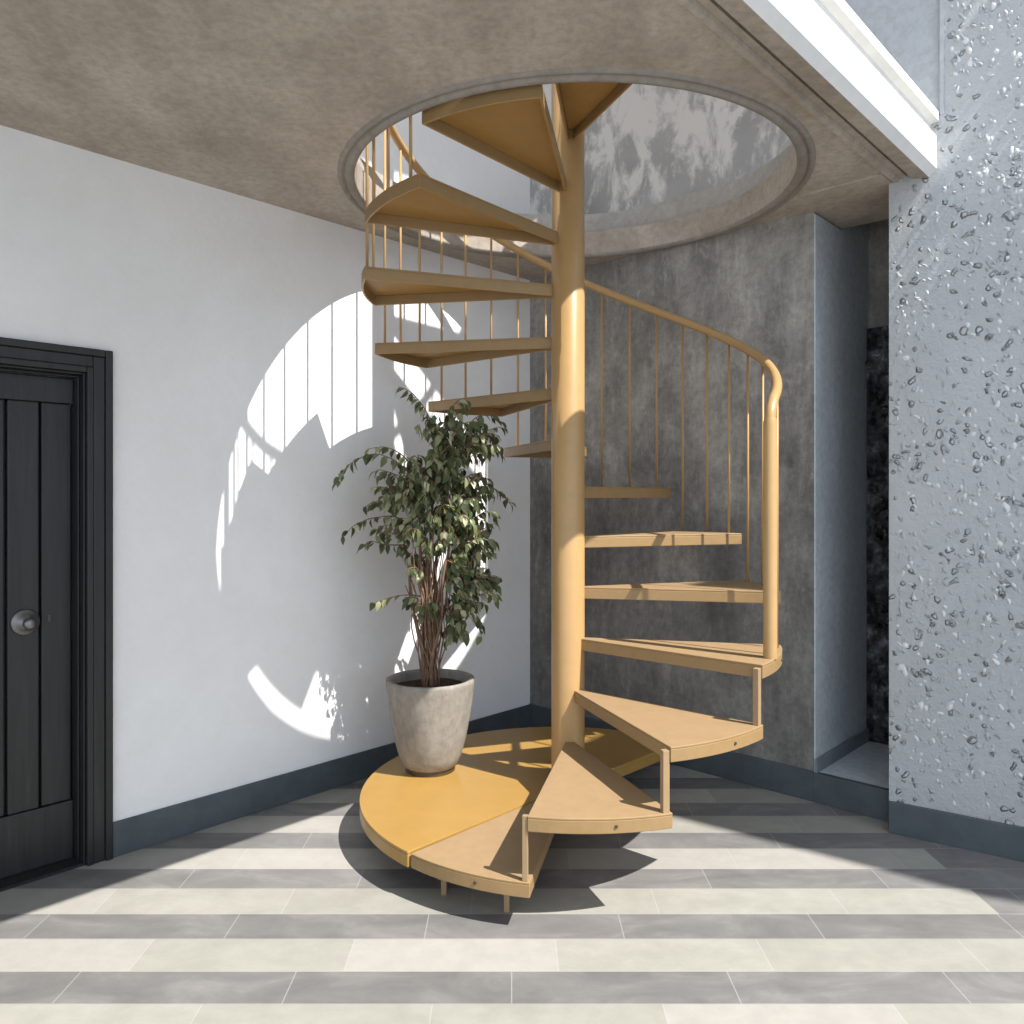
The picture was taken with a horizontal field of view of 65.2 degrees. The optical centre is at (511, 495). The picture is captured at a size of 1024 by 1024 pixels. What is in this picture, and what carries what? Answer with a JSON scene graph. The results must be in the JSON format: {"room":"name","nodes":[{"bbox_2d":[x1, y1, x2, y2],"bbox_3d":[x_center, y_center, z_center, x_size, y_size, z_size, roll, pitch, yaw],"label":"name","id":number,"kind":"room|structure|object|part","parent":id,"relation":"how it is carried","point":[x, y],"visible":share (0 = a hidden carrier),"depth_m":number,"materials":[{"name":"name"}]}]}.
{"room":"stairwell","nodes":[
{"label":"stairwell","id":0,"kind":"room"},
{"bbox_2d":[0,111,529,821],"bbox_3d":[-2.015,-2.242,2.988,0.250,7.400,6.450,0,0,43],"label":"wall","id":1,"kind":"structure","parent":0,"point":[242,333],"depth_m":3.67,"materials":[{"name":"white paint"}]},
{"bbox_2d":[0,337,112,891],"bbox_3d":[-2.098,0.438,2.882,0.274,2.040,1.162,0,0,43],"label":"door","id":2,"kind":"structure","parent":1,"relation":"in","point":[56,455],"depth_m":3.15,"materials":[{"name":"black wood"}]},
{"bbox_3d":[-1.849,0.486,3.056,0.076,0.102,0.102,0,0,43],"label":"knob","id":3,"kind":"part","parent":2,"relation":"part of","materials":[{"name":"metal"}]},
{"bbox_3d":[-2.091,0.489,2.876,0.043,1.914,0.936,0,0,43],"label":"rail","id":4,"kind":"part","parent":2,"relation":"part of","materials":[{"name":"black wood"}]},
{"bbox_2d":[113,704,529,857],"bbox_3d":[-0.752,1.387,4.141,0.012,0.141,2.516,0,0,43],"label":"baseboard","id":5,"kind":"structure","parent":1,"relation":"attached to","point":[137,832],"depth_m":3.69,"materials":[{"name":"stone"}]},
{"bbox_2d":[0,0,880,279],"bbox_3d":[-1.086,-1.429,2.177,2.215,0.125,6.540,0,0,43],"label":"ceiling","id":6,"kind":"structure","parent":0,"point":[260,100],"depth_m":2.58,"materials":[{"name":"brown concrete"}]},
{"bbox_2d":[337,67,815,258],"bbox_3d":[0.265,-1.362,3.570,2.044,0.028,2.044,0,0,0],"label":"trim","id":7,"kind":"structure","parent":6,"relation":"attached to","point":[802,141],"depth_m":2.83,"materials":[{"name":"concrete"}]},
{"bbox_2d":[0,727,1023,1023],"bbox_3d":[0.500,1.498,1.500,15.000,0.080,13.000,0,0,0],"label":"floor","id":8,"kind":"structure","parent":0,"point":[757,905],"depth_m":2.69,"materials":[{"name":"tile"}]},
{"bbox_2d":[360,82,782,911],"bbox_3d":[0.243,-1.542,3.545,1.806,6.000,1.806,0,0,-19],"label":"spiral staircase","id":9,"kind":"structure","parent":8,"relation":"on","point":[489,824],"depth_m":3.42,"materials":[{"name":"yellow paint"}]},
{"bbox_2d":[332,386,515,777],"bbox_3d":[-0.408,0.385,3.729,0.839,1.796,0.467,0,0,-13],"label":"potted plant","id":10,"kind":"object","parent":9,"relation":"on","point":[429,706],"visible":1,"depth_m":3.69,"materials":[{"name":"green plant"}]},
{"bbox_3d":[-0.384,1.056,3.760,0.416,0.406,0.416,0,0,0],"label":"pot","id":11,"kind":"part","parent":10,"relation":"part of","materials":[{"name":"ceramic"}]},
{"bbox_3d":[-0.249,1.378,2.929,0.020,0.160,0.020,0,0,0],"label":"platform leg","id":12,"kind":"part","parent":9,"relation":"part of","materials":[{"name":"beige paint"}]},
{"bbox_3d":[-0.019,1.378,2.810,0.020,0.160,0.020,0,0,0],"label":"platform leg","id":13,"kind":"part","parent":9,"relation":"part of","materials":[{"name":"beige paint"}]},
{"bbox_3d":[0.044,1.179,2.681,0.019,0.221,0.017,0,0,13],"label":"riser post","id":14,"kind":"part","parent":9,"relation":"part of","materials":[{"name":"beige paint"}]},
{"bbox_3d":[0.248,-2.161,3.543,1.799,3.787,1.799,0,0,0],"label":"handrail","id":15,"kind":"part","parent":9,"relation":"part of","materials":[{"name":"yellow paint"}]},
{"bbox_3d":[0.516,0.963,2.702,0.025,0.211,0.022,0,0,-19],"label":"riser post","id":16,"kind":"part","parent":9,"relation":"part of","materials":[{"name":"beige paint"}]},
{"bbox_3d":[0.904,0.741,2.953,0.022,0.211,0.025,0,0,41],"label":"riser post","id":17,"kind":"part","parent":9,"relation":"part of","materials":[{"name":"beige paint"}]},
{"bbox_3d":[0.993,0.161,3.077,0.052,0.926,0.052,0,0,0],"label":"newel post","id":18,"kind":"part","parent":9,"relation":"part of","materials":[{"name":"yellow paint"}]},
{"bbox_2d":[358,143,793,230],"bbox_3d":[-1.203,-1.551,2.053,2.215,0.120,6.200,0,0,43],"label":"ceiling opening edge","id":19,"kind":"structure","parent":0,"point":[697,201],"depth_m":4.27,"materials":[{"name":"grey concrete"}]},
{"bbox_2d":[530,84,840,770],"bbox_3d":[0.895,-2.242,4.569,1.823,7.400,0.340,0,0,43],"label":"wall","id":20,"kind":"structure","parent":0,"point":[753,285],"depth_m":4.28,"materials":[{"name":"grey concrete"}]},
{"bbox_2d":[529,703,888,821],"bbox_3d":[0.918,1.385,4.319,2.200,0.145,0.032,0,0,43],"label":"baseboard","id":21,"kind":"structure","parent":20,"relation":"attached to","point":[866,799],"depth_m":3.90,"materials":[{"name":"stone"}]},
{"bbox_2d":[841,223,867,742],"bbox_3d":[1.733,-0.129,4.276,0.200,3.174,0.380,0,0,43],"label":"wall","id":22,"kind":"structure","parent":0,"point":[854,239],"depth_m":4.21,"materials":[{"name":"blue paint"}]},
{"bbox_2d":[814,214,841,771],"bbox_3d":[1.561,-0.014,3.943,0.006,2.664,0.336,0,0,43],"label":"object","id":23,"kind":"structure","parent":22,"relation":"attached to","point":[827,237],"depth_m":3.92,"materials":[{"name":"blue paint"}]},
{"bbox_2d":[786,173,891,228],"bbox_3d":[1.609,-1.362,3.736,0.425,0.012,0.575,0,0,43],"label":"ceiling","id":24,"kind":"structure","parent":22,"relation":"attached to","point":[865,200],"depth_m":3.70,"materials":[{"name":"brown concrete"}]},
{"bbox_2d":[815,729,868,772],"bbox_3d":[1.682,1.286,4.060,0.010,0.067,0.684,0,0,43],"label":"baseboard","id":25,"kind":"structure","parent":22,"relation":"attached to","point":[838,752],"depth_m":4.03,"materials":[{"name":"grey paint"}]},
{"bbox_2d":[820,741,888,787],"bbox_3d":[2.006,1.389,3.799,0.850,0.138,0.700,0,0,43],"label":"floor","id":26,"kind":"structure","parent":0,"point":[868,763],"depth_m":3.90,"materials":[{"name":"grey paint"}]},
{"bbox_2d":[865,326,888,744],"bbox_3d":[2.188,0.208,4.053,0.762,2.220,0.073,0,0,43],"label":"relief panel","id":27,"kind":"object","parent":26,"relation":"on","point":[877,362],"visible":0.15,"depth_m":4.27,"materials":[{"name":"black stone"}]},
{"bbox_2d":[868,219,888,327],"bbox_3d":[2.278,-0.129,4.126,1.200,3.174,0.150,0,0,43],"label":"wall","id":28,"kind":"structure","parent":0,"point":[878,231],"depth_m":4.31,"materials":[{"name":"grey concrete"}]},
{"bbox_2d":[845,0,1023,826],"bbox_3d":[2.272,-2.242,3.215,2.060,7.400,0.307,0,0,35],"label":"wall","id":29,"kind":"structure","parent":0,"point":[956,233],"depth_m":3.32,"materials":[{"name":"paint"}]},
{"bbox_2d":[677,0,939,182],"bbox_3d":[-0.314,-1.482,1.252,0.178,0.268,6.250,0,0,43],"label":"trim","id":30,"kind":"structure","parent":29,"relation":"attached to","point":[820,53],"depth_m":2.69,"materials":[{"name":"white paint"}]},
{"bbox_2d":[940,0,943,114],"bbox_3d":[1.809,-3.772,3.365,0.016,4.341,0.025,0,0,35],"label":"trim","id":31,"kind":"structure","parent":29,"relation":"attached to","point":[941,1],"depth_m":3.35,"materials":[{"name":"grey paint"}]},
{"bbox_2d":[889,801,1023,861],"bbox_3d":[2.334,1.389,2.987,1.700,0.137,0.012,0,0,35],"label":"baseboard","id":32,"kind":"structure","parent":29,"relation":"attached to","point":[1004,840],"depth_m":3.32,"materials":[{"name":"stone"}]}
]}

